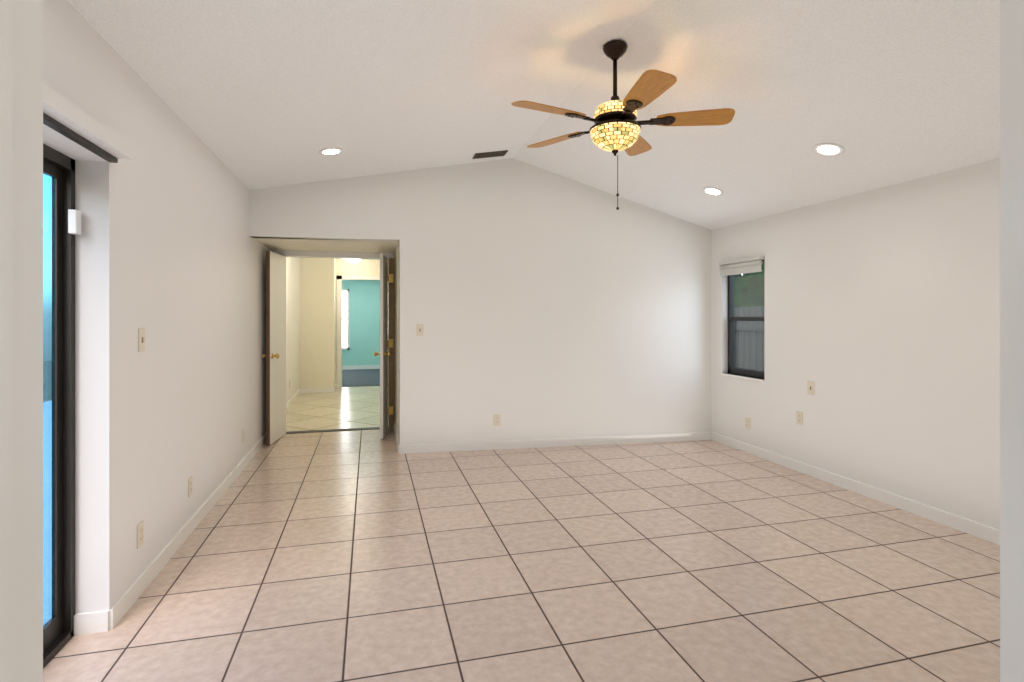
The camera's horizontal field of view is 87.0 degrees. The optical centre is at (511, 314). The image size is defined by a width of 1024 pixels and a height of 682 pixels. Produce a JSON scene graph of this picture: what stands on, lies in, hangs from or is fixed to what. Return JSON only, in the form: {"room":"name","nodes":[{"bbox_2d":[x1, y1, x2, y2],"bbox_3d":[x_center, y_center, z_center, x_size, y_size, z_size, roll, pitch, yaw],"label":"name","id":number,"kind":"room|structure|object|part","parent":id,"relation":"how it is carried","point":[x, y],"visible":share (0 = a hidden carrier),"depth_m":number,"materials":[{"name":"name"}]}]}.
{"room":"empty bedroom","nodes":[
{"label":"empty bedroom","id":0,"kind":"room"},
{"bbox_2d":[43,0,270,613],"bbox_3d":[-2.041,0.095,3.082,0.200,2.530,6.460,0,0,-15],"label":"wall","id":1,"kind":"structure","parent":0,"point":[170,255],"depth_m":2.73,"materials":[{"name":"paint"}]},
{"bbox_2d":[43,143,74,667],"bbox_3d":[-1.647,0.350,1.428,0.070,2.020,1.800,0,0,-15],"label":"sliding door","id":2,"kind":"structure","parent":1,"relation":"in","point":[65,163],"depth_m":2.24,"materials":[{"name":"grey"}]},
{"bbox_3d":[-1.775,0.338,1.826,0.006,1.805,0.805,0,0,-15],"label":"panel fixed glass","id":3,"kind":"part","parent":2,"relation":"part of","materials":[{"name":"glass"}]},
{"bbox_3d":[-1.775,0.360,1.826,0.017,1.940,0.895,0,0,-15],"label":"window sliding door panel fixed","id":4,"kind":"part","parent":2,"relation":"part of","materials":[{"name":"glass"}]},
{"bbox_2d":[68,209,80,234],"bbox_3d":[-1.838,-0.390,2.270,0.030,0.100,0.045,0,0,-15],"label":"sensor","id":5,"kind":"object","parent":2,"relation":"attached to","point":[74,222],"visible":0.98,"depth_m":2.25,"materials":[{"name":"white plastic"}]},
{"bbox_2d":[43,82,132,162],"bbox_3d":[-1.467,-0.700,1.461,0.085,0.080,1.852,0,0,-15],"label":"blind valance","id":6,"kind":"object","parent":1,"relation":"attached to","point":[63,116],"visible":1,"depth_m":1.99,"materials":[{"name":"paint"}]},
{"bbox_2d":[74,610,108,635],"bbox_3d":[-1.572,1.317,1.448,0.125,0.085,1.800,0,0,-15],"label":"baseboard","id":7,"kind":"structure","parent":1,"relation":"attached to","point":[91,622],"depth_m":2.31,"materials":[{"name":"white wood"}]},
{"bbox_2d":[137,520,143,548],"bbox_3d":[-1.818,1.075,2.645,0.009,0.114,0.070,0,0,-15],"label":"electrical outlet","id":8,"kind":"object","parent":1,"relation":"attached to","point":[140,534],"visible":1,"depth_m":2.63,"materials":[{"name":"beige plastic"}]},
{"bbox_2d":[138,328,144,351],"bbox_3d":[-1.818,0.123,2.660,0.016,0.114,0.070,0,0,-15],"label":"light switch","id":9,"kind":"object","parent":1,"relation":"attached to","point":[141,339],"visible":1,"depth_m":2.65,"materials":[{"name":"beige plastic"}]},
{"bbox_2d":[109,433,265,629],"bbox_3d":[-2.232,1.317,4.226,0.013,0.085,3.910,0,0,-15],"label":"baseboard","id":10,"kind":"structure","parent":1,"relation":"attached to","point":[123,604],"depth_m":3.03,"materials":[{"name":"white wood"}]},
{"bbox_2d":[188,476,192,497],"bbox_3d":[-2.011,1.075,3.380,0.009,0.114,0.070,0,0,-15],"label":"electrical outlet","id":11,"kind":"object","parent":1,"relation":"attached to","point":[190,486],"visible":1,"depth_m":3.37,"materials":[{"name":"beige plastic"}]},
{"bbox_2d":[242,429,244,442],"bbox_3d":[-2.382,1.075,4.792,0.009,0.114,0.070,0,0,-15],"label":"electrical outlet","id":12,"kind":"object","parent":1,"relation":"attached to","point":[243,435],"visible":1,"depth_m":4.78,"materials":[{"name":"beige plastic"}]},
{"bbox_2d":[286,388,301,409],"bbox_3d":[-3.257,1.317,7.808,0.013,0.085,3.260,0,0,-15],"label":"baseboard","id":13,"kind":"structure","parent":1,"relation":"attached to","point":[299,391],"depth_m":8.44,"materials":[{"name":"white wood"}]},
{"bbox_2d":[286,257,299,402],"bbox_3d":[-3.308,0.140,7.785,0.100,2.440,3.280,0,0,-15],"label":"wall","id":14,"kind":"structure","parent":0,"point":[293,321],"depth_m":8.43,"materials":[{"name":"paint"}]},
{"bbox_2d":[300,258,335,387],"bbox_3d":[-3.539,0.140,9.756,0.657,2.440,0.650,0,0,-15],"label":"wall","id":15,"kind":"structure","parent":0,"point":[318,322],"depth_m":9.45,"materials":[{"name":"paint"}]},
{"bbox_2d":[302,387,333,392],"bbox_3d":[-3.400,1.317,9.450,0.510,0.085,0.013,0,0,-15],"label":"baseboard","id":16,"kind":"structure","parent":15,"relation":"attached to","point":[307,390],"depth_m":9.44,"materials":[{"name":"white wood"}]},
{"bbox_2d":[253,237,398,252],"bbox_3d":[-1.952,-0.840,5.835,1.372,0.200,1.180,0,0,-15],"label":"soffit","id":17,"kind":"structure","parent":0,"point":[306,244],"depth_m":5.75,"materials":[{"name":"paint"}]},
{"bbox_2d":[336,259,379,382],"bbox_3d":[-3.154,0.140,10.245,1.650,2.440,0.100,0,0,-15],"label":"wall","id":18,"kind":"structure","parent":0,"point":[365,267],"depth_m":10.24,"materials":[{"name":"paint"}]},
{"bbox_2d":[337,276,379,386],"bbox_3d":[-2.888,0.310,10.311,0.865,2.100,0.128,0,0,-15],"label":"door frame","id":19,"kind":"structure","parent":18,"relation":"in","point":[339,331],"depth_m":10.16,"materials":[{"name":"white wood"}]},
{"bbox_2d":[342,369,379,386],"bbox_3d":[-3.708,1.408,11.779,4.200,0.104,3.350,0,0,-15],"label":"floor","id":20,"kind":"structure","parent":0,"point":[359,377],"depth_m":11.72,"materials":[{"name":"blue"}]},
{"bbox_2d":[342,280,379,365],"bbox_3d":[-4.146,0.140,13.448,4.400,2.440,0.100,0,0,-15],"label":"wall","id":21,"kind":"structure","parent":0,"point":[364,320],"depth_m":13.50,"materials":[{"name":"paint"}]},
{"bbox_2d":[342,289,349,349],"bbox_3d":[-4.492,0.110,13.289,0.950,1.500,0.030,0,0,-15],"label":"window","id":22,"kind":"structure","parent":21,"relation":"in","point":[345,319],"depth_m":13.38,"materials":[{"name":"white glass"}]},
{"bbox_2d":[342,365,379,369],"bbox_3d":[-4.132,1.306,13.393,4.200,0.101,0.013,0,0,-15],"label":"baseboard","id":23,"kind":"structure","parent":21,"relation":"attached to","point":[350,367],"depth_m":13.48,"materials":[{"name":"white wood"}]},
{"bbox_2d":[67,0,654,189],"bbox_3d":[-0.671,-1.433,2.886,2.630,0.574,5.384,0,0,-15],"label":"ceiling","id":24,"kind":"structure","parent":0,"point":[256,94],"depth_m":3.02,"materials":[{"name":"paint"}]},
{"bbox_2d":[319,148,342,155],"bbox_3d":[-1.442,-1.302,4.305,0.188,0.008,0.188,-10,3,-15],"label":"recessed light","id":25,"kind":"object","parent":24,"relation":"in","point":[330,151],"visible":0.98,"depth_m":4.30,"materials":[{"name":"white"}]},
{"bbox_2d":[473,150,507,158],"bbox_3d":[-0.210,-1.545,5.208,0.320,0.012,0.160,-10,3,-15],"label":"ceiling vent","id":26,"kind":"object","parent":24,"relation":"in","point":[489,154],"visible":0.96,"depth_m":5.18,"materials":[{"name":"grey metal"}]},
{"bbox_2d":[511,40,734,209],"bbox_3d":[0.603,-1.103,3.152,1.286,0.969,1.262,0,0,-15],"label":"fan","id":27,"kind":"object","parent":24,"relation":"hanging from","point":[615,128],"visible":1,"depth_m":3.09,"materials":[{"name":"brown wood"}]},
{"bbox_3d":[0.208,-1.136,2.984,0.431,0.006,0.166,0,12,-27],"label":"blade","id":28,"kind":"part","parent":27,"relation":"part of","materials":[{"name":"brown wood"}]},
{"bbox_3d":[0.289,-1.136,3.507,0.431,0.006,0.166,0,12,45],"label":"blade","id":29,"kind":"part","parent":27,"relation":"part of","materials":[{"name":"brown wood"}]},
{"bbox_3d":[0.609,-1.266,3.190,0.104,0.045,0.104,0,0,-15],"label":"motor","id":30,"kind":"part","parent":27,"relation":"part of","materials":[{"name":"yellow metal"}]},
{"bbox_3d":[0.609,-1.124,3.190,0.304,0.072,0.304,0,0,-15],"label":"motor","id":31,"kind":"part","parent":27,"relation":"part of","materials":[{"name":"brown metal"}]},
{"bbox_3d":[0.609,-1.030,3.190,0.292,0.115,0.292,0,0,-15],"label":"lamp shade","id":32,"kind":"part","parent":27,"relation":"part of","materials":[{"name":"yellow glass"}]},
{"bbox_3d":[0.623,-0.788,3.183,0.004,0.310,0.004,0,0,-15],"label":"chain","id":33,"kind":"part","parent":27,"relation":"part of","materials":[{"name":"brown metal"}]},
{"label":"blade","id":34,"kind":"part","parent":27,"relation":"part of","materials":[{"name":"brown wood"}]},
{"bbox_3d":[0.681,-1.136,2.745,0.166,0.006,0.431,12,-2,-9],"label":"blade","id":35,"kind":"part","parent":27,"relation":"part of","materials":[{"name":"brown wood"}]},
{"label":"blade","id":36,"kind":"part","parent":27,"relation":"part of","materials":[{"name":"brown wood"}]},
{"bbox_2d":[394,243,398,439],"bbox_3d":[-1.212,0.210,5.994,0.140,2.300,1.250,0,0,-15],"label":"wall","id":37,"kind":"structure","parent":0,"point":[396,337],"depth_m":5.94,"materials":[{"name":"paint"}]},
{"bbox_2d":[286,427,379,433],"bbox_3d":[-2.061,1.357,6.363,1.170,0.006,0.105,0,0,-15],"label":"threshold","id":38,"kind":"object","parent":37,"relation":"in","point":[328,430],"depth_m":6.33,"materials":[{"name":"grey metal"}]},
{"bbox_2d":[393,422,399,453],"bbox_3d":[-1.257,1.317,5.863,0.013,0.085,1.160,0,0,-15],"label":"baseboard","id":39,"kind":"structure","parent":37,"relation":"attached to","point":[394,428],"depth_m":5.67,"materials":[{"name":"white wood"}]},
{"bbox_2d":[250,158,710,444],"bbox_3d":[-0.156,-0.120,5.548,4.724,2.960,0.140,0,0,-10],"label":"wall","id":40,"kind":"structure","parent":0,"point":[538,303],"depth_m":5.53,"materials":[{"name":"paint"}]},
{"bbox_2d":[416,324,423,335],"bbox_3d":[-0.908,0.148,5.331,0.070,0.114,0.016,0,0,-10],"label":"light switch","id":41,"kind":"object","parent":40,"relation":"attached to","point":[419,329],"visible":1,"depth_m":5.33,"materials":[{"name":"beige plastic"}]},
{"bbox_2d":[494,414,499,425],"bbox_3d":[-0.151,1.065,5.474,0.070,0.114,0.009,0,0,-10],"label":"electrical outlet","id":42,"kind":"object","parent":40,"relation":"attached to","point":[496,419],"visible":1,"depth_m":5.47,"materials":[{"name":"beige plastic"}]},
{"bbox_2d":[400,432,710,453],"bbox_3d":[0.540,1.317,5.598,3.339,0.085,0.013,0,0,-10],"label":"baseboard","id":43,"kind":"structure","parent":40,"relation":"attached to","point":[514,444],"depth_m":5.57,"materials":[{"name":"white wood"}]},
{"bbox_2d":[43,386,999,681],"bbox_3d":[0.087,1.410,4.505,5.040,0.100,12.650,0,0,-15],"label":"floor","id":44,"kind":"structure","parent":0,"point":[356,556],"depth_m":2.81,"materials":[{"name":"tile"}]},
{"bbox_2d":[512,0,999,229],"bbox_3d":[1.737,-1.304,3.519,2.350,0.832,5.384,0,0,-15],"label":"ceiling","id":45,"kind":"structure","parent":0,"point":[883,93],"depth_m":3.21,"materials":[{"name":"paint"}]},
{"bbox_2d":[702,187,722,195],"bbox_3d":[1.810,-1.113,4.870,0.188,0.008,0.188,17,-4,-14],"label":"recessed light","id":46,"kind":"object","parent":45,"relation":"in","point":[713,191],"visible":1,"depth_m":4.87,"materials":[{"name":"white"}]},
{"bbox_2d":[813,143,843,155],"bbox_3d":[2.133,-1.113,3.642,0.188,0.008,0.188,17,-4,-14],"label":"recessed light","id":47,"kind":"object","parent":45,"relation":"in","point":[827,149],"visible":1,"depth_m":3.63,"materials":[{"name":"white"}]},
{"bbox_2d":[711,158,999,529],"bbox_3d":[2.851,0.215,3.628,0.140,2.290,5.027,0,0,-15],"label":"wall","id":48,"kind":"structure","parent":0,"point":[882,318],"depth_m":3.92,"materials":[{"name":"paint"}]},
{"bbox_2d":[721,373,763,381],"bbox_3d":[2.334,0.625,5.422,0.077,0.020,0.633,0,0,-15],"label":"window sill","id":49,"kind":"structure","parent":48,"relation":"in","point":[745,377],"depth_m":5.40,"materials":[{"name":"white wood"}]},
{"bbox_2d":[728,260,763,378],"bbox_3d":[2.392,0.028,5.438,0.067,1.175,0.633,0,0,-15],"label":"window","id":50,"kind":"structure","parent":48,"relation":"in","point":[732,368],"depth_m":5.59,"materials":[{"name":"black"}]},
{"bbox_2d":[718,256,763,275],"bbox_3d":[2.284,-0.484,5.409,0.048,0.148,0.623,0,0,-15],"label":"window blind","id":51,"kind":"object","parent":50,"relation":"attached to","point":[742,270],"visible":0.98,"depth_m":5.37,"materials":[{"name":"grey fabric"}]},
{"bbox_2d":[719,260,762,269],"bbox_3d":[2.281,-0.500,5.409,0.044,0.044,0.600,0,0,-15],"label":"roll","id":52,"kind":"object","parent":51,"relation":"attached to","point":[744,264],"visible":1,"depth_m":5.36,"materials":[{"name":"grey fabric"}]},
{"bbox_2d":[745,417,749,428],"bbox_3d":[2.326,1.066,5.331,0.009,0.114,0.070,0,0,-15],"label":"electrical outlet","id":53,"kind":"object","parent":48,"relation":"attached to","point":[747,422],"visible":1,"depth_m":5.33,"materials":[{"name":"beige plastic"}]},
{"bbox_2d":[796,411,802,424],"bbox_3d":[2.496,0.894,4.687,0.009,0.114,0.070,0,0,-15],"label":"electrical outlet","id":54,"kind":"object","parent":48,"relation":"attached to","point":[799,417],"visible":1,"depth_m":4.68,"materials":[{"name":"beige plastic"}]},
{"bbox_2d":[807,381,813,394],"bbox_3d":[2.523,0.618,4.569,0.016,0.114,0.070,0,0,-15],"label":"light switch","id":55,"kind":"object","parent":48,"relation":"attached to","point":[810,387],"visible":1,"depth_m":4.57,"materials":[{"name":"beige plastic"}]},
{"bbox_2d":[711,432,999,544],"bbox_3d":[2.779,1.317,3.602,0.013,0.085,4.734,0,0,-15],"label":"baseboard","id":56,"kind":"structure","parent":48,"relation":"attached to","point":[990,534],"depth_m":3.97,"materials":[{"name":"white wood"}]},
{"bbox_3d":[-2.090,0.310,6.358,1.372,2.100,0.100,0,0,-15],"label":"wall","id":57,"kind":"structure","parent":0,"visible":0},
{"bbox_2d":[274,250,393,259],"bbox_3d":[-2.070,0.310,6.359,1.331,2.099,0.128,0,0,-15],"label":"door frame","id":58,"kind":"structure","parent":57,"relation":"in","point":[328,254],"depth_m":6.29,"materials":[{"name":"white wood"}]},
{"bbox_2d":[270,251,285,444],"bbox_3d":[-2.523,0.343,5.877,0.106,2.018,0.568,0,0,-7],"label":"door","id":59,"kind":"structure","parent":58,"relation":"attached to","point":[277,345],"depth_m":5.84,"materials":[{"name":"white wood"}]},
{"bbox_2d":[266,251,269,445],"bbox_3d":[-2.525,0.343,5.591,0.036,2.018,0.002,0,0,-7],"label":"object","id":60,"kind":"object","parent":59,"relation":"attached to","point":[267,348],"visible":0.86,"depth_m":5.59,"materials":[{"name":"wood"}]},
{"bbox_3d":[-2.481,0.430,5.667,0.071,0.060,0.060,0,0,-7],"label":"door left knob","id":61,"kind":"part","parent":59,"relation":"part of","materials":[{"name":"gold metal"}]},
{"bbox_2d":[380,254,393,438],"bbox_3d":[-1.429,0.343,6.173,0.100,2.018,0.574,0,0,-8],"label":"door","id":62,"kind":"structure","parent":58,"relation":"attached to","point":[383,343],"depth_m":6.04,"materials":[{"name":"white wood"}]},
{"bbox_2d":[388,258,393,428],"bbox_3d":[-1.445,0.340,6.466,0.068,2.040,0.018,0,0,-15],"label":"wood strip","id":63,"kind":"object","parent":58,"relation":"attached to","point":[390,336],"visible":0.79,"depth_m":6.46,"materials":[{"name":"brown wood"}]},
{"bbox_3d":[1.132,-0.120,0.649,4.980,2.960,0.140,0,0,-15],"label":"wall","id":64,"kind":"structure","parent":0,"visible":0},
{"bbox_2d":[0,0,1023,681],"bbox_3d":[0.125,0.345,0.385,0.894,2.030,0.164,0,0,-15],"label":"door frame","id":65,"kind":"structure","parent":64,"relation":"attached to","point":[20,340],"depth_m":0.34,"materials":[{"name":"white wood"}]},
{"bbox_3d":[-2.592,-1.120,8.361,1.780,0.080,4.030,0,0,-15],"label":"ceiling","id":66,"kind":"structure","parent":0,"visible":0},
{"bbox_2d":[346,259,361,262],"bbox_3d":[-2.890,-1.012,9.849,0.320,0.135,0.320,0,0,-15],"label":"light","id":67,"kind":"object","parent":66,"relation":"attached to","point":[353,260],"visible":0.48,"depth_m":9.77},
{"label":"outside","id":68,"kind":"structure","parent":0,"visible":0},
{"bbox_2d":[43,361,51,401],"bbox_3d":[0.471,1.490,5.718,34.000,0.060,30.000,0,0,-15],"label":"ground","id":69,"kind":"structure","parent":68,"point":[49,384],"depth_m":11.68,"materials":[{"name":"blue plant"}]},
{"bbox_2d":[43,400,51,625],"bbox_3d":[-5.053,1.420,6.850,3.690,0.080,15.000,0,0,-15],"label":"swimming pool","id":70,"kind":"structure","parent":69,"relation":"on","point":[47,513],"depth_m":3.81,"materials":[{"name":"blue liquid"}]},
{"bbox_2d":[734,306,763,370],"bbox_3d":[4.122,0.630,8.586,0.120,1.640,9.690,0,0,-15],"label":"fence","id":71,"kind":"object","parent":69,"relation":"on","point":[759,334],"depth_m":9.14,"materials":[{"name":"grey wood"}]},
{"bbox_2d":[734,261,763,306],"bbox_3d":[6.059,-1.450,13.693,5.529,6.092,5.118,0,0,-15],"label":"tree","id":72,"kind":"object","parent":69,"relation":"on","point":[758,293],"depth_m":12.12,"materials":[{"name":"green plant"}]}
]}

